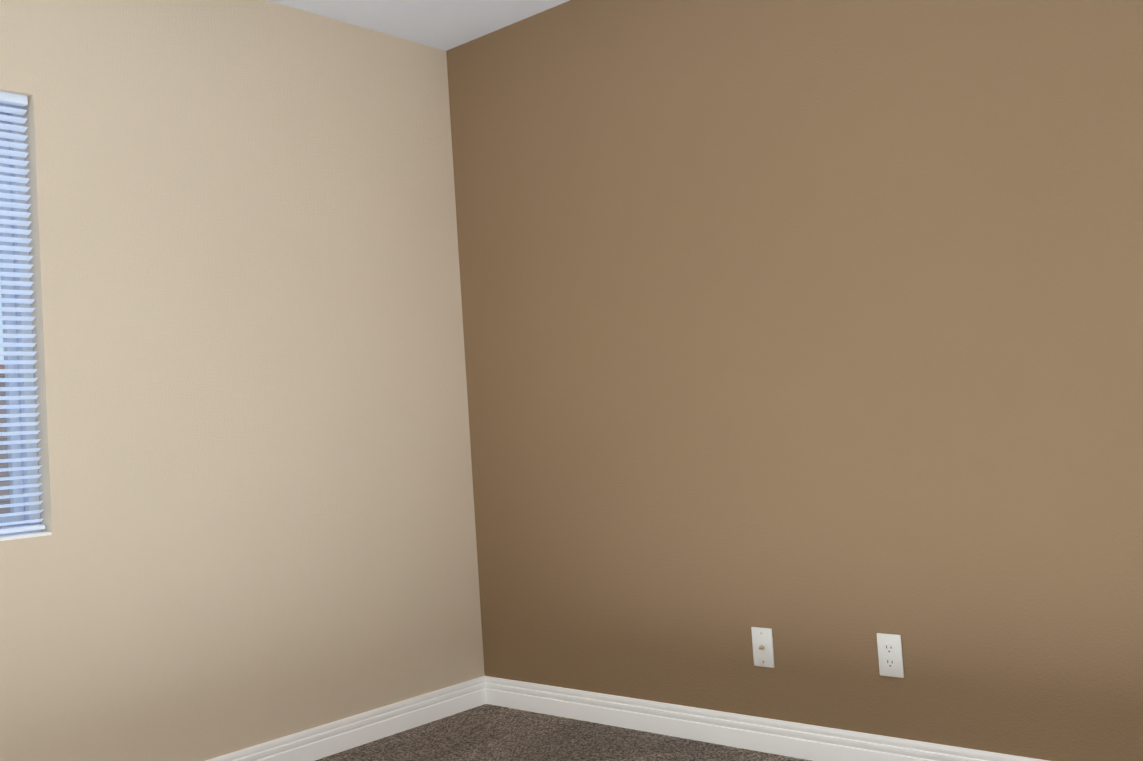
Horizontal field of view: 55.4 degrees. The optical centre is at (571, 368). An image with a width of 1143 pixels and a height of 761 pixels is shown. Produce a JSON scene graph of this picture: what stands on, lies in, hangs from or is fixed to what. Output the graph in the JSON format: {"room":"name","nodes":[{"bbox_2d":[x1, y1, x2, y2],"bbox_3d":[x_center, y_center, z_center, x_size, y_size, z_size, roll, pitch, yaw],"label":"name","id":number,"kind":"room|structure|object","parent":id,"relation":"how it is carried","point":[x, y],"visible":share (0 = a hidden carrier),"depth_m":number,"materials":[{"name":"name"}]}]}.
{"room":"empty bedroom","nodes":[
{"label":"empty bedroom","id":0,"kind":"room"},
{"bbox_2d":[0,0,484,760],"bbox_3d":[-1.453,0.030,2.973,0.140,2.440,3.045,-6,-4,41],"label":"wall","id":1,"kind":"structure","parent":0,"point":[256,482],"depth_m":3.34,"materials":[{"name":"beige paint"}]},
{"bbox_2d":[0,103,40,535],"bbox_3d":[-1.879,-0.139,2.533,0.081,1.190,1.195,-6,-4,41],"label":"window","id":2,"kind":"structure","parent":1,"relation":"in","point":[21,446],"depth_m":2.95,"materials":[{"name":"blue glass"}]},
{"bbox_2d":[0,91,44,533],"bbox_3d":[-1.838,-0.151,2.498,0.026,1.173,1.179,-6,-4,41],"label":"mini blinds","id":3,"kind":"object","parent":2,"relation":"attached to","point":[13,99],"visible":0.88,"depth_m":2.91,"materials":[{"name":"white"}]},
{"bbox_2d":[0,531,51,540],"bbox_3d":[-1.801,0.446,2.471,0.065,0.008,1.193,-6,-4,41],"label":"window sill","id":4,"kind":"structure","parent":1,"relation":"attached to","point":[23,535],"depth_m":2.85,"materials":[{"name":"white"}]},
{"bbox_2d":[206,676,485,760],"bbox_3d":[-1.317,1.191,2.865,0.017,0.096,3.045,-6,-4,41],"label":"baseboard","id":5,"kind":"structure","parent":1,"relation":"attached to","point":[325,740],"depth_m":3.59,"materials":[{"name":"white wood"}]},
{"bbox_2d":[268,0,569,50],"bbox_3d":[-0.228,-1.389,1.880,3.643,0.120,3.325,-6,-4,41],"label":"ceiling","id":6,"kind":"structure","parent":0,"point":[445,25],"depth_m":3.77,"materials":[{"name":"white paint"}]},
{"bbox_2d":[315,704,811,760],"bbox_3d":[-0.059,1.163,1.757,3.643,0.120,3.325,-6,-4,41],"label":"floor","id":7,"kind":"structure","parent":0,"point":[487,732],"depth_m":3.46,"materials":[{"name":"carpet"}]},
{"bbox_2d":[446,0,1142,760],"bbox_3d":[0.909,-0.125,3.013,3.643,2.440,0.140,-6,-4,41],"label":"wall","id":8,"kind":"structure","parent":0,"point":[810,332],"depth_m":3.10,"materials":[{"name":"brown paint"}]},
{"bbox_2d":[751,627,774,667],"bbox_3d":[0.563,0.826,3.221,0.070,0.115,0.020,-6,-4,41],"label":"outlet","id":9,"kind":"object","parent":8,"relation":"attached to","point":[763,649],"visible":1,"depth_m":3.22,"materials":[{"name":"white plastic"}]},
{"bbox_2d":[485,676,1048,760],"bbox_3d":[0.934,1.044,2.898,3.363,0.096,0.017,-6,-4,41],"label":"baseboard","id":10,"kind":"structure","parent":8,"relation":"attached to","point":[793,739],"depth_m":3.30,"materials":[{"name":"white wood"}]},
{"bbox_2d":[877,633,903,677],"bbox_3d":[0.866,0.780,2.961,0.070,0.115,0.008,-6,-4,41],"label":"outlet","id":11,"kind":"object","parent":8,"relation":"attached to","point":[890,656],"visible":1,"depth_m":2.96,"materials":[{"name":"white plastic"}]},
{"label":"outside","id":12,"kind":"structure","parent":0,"visible":0},
{"bbox_3d":[-12.631,2.573,12.844,30.000,0.080,50.000,-6,-4,41],"label":"ground","id":13,"kind":"structure","parent":12,"visible":0},
{"bbox_2d":[0,374,9,513],"bbox_3d":[-7.793,1.028,7.872,0.300,1.920,30.000,-6,-4,41],"label":"fence","id":14,"kind":"object","parent":13,"relation":"on","point":[6,482],"depth_m":10.44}
]}

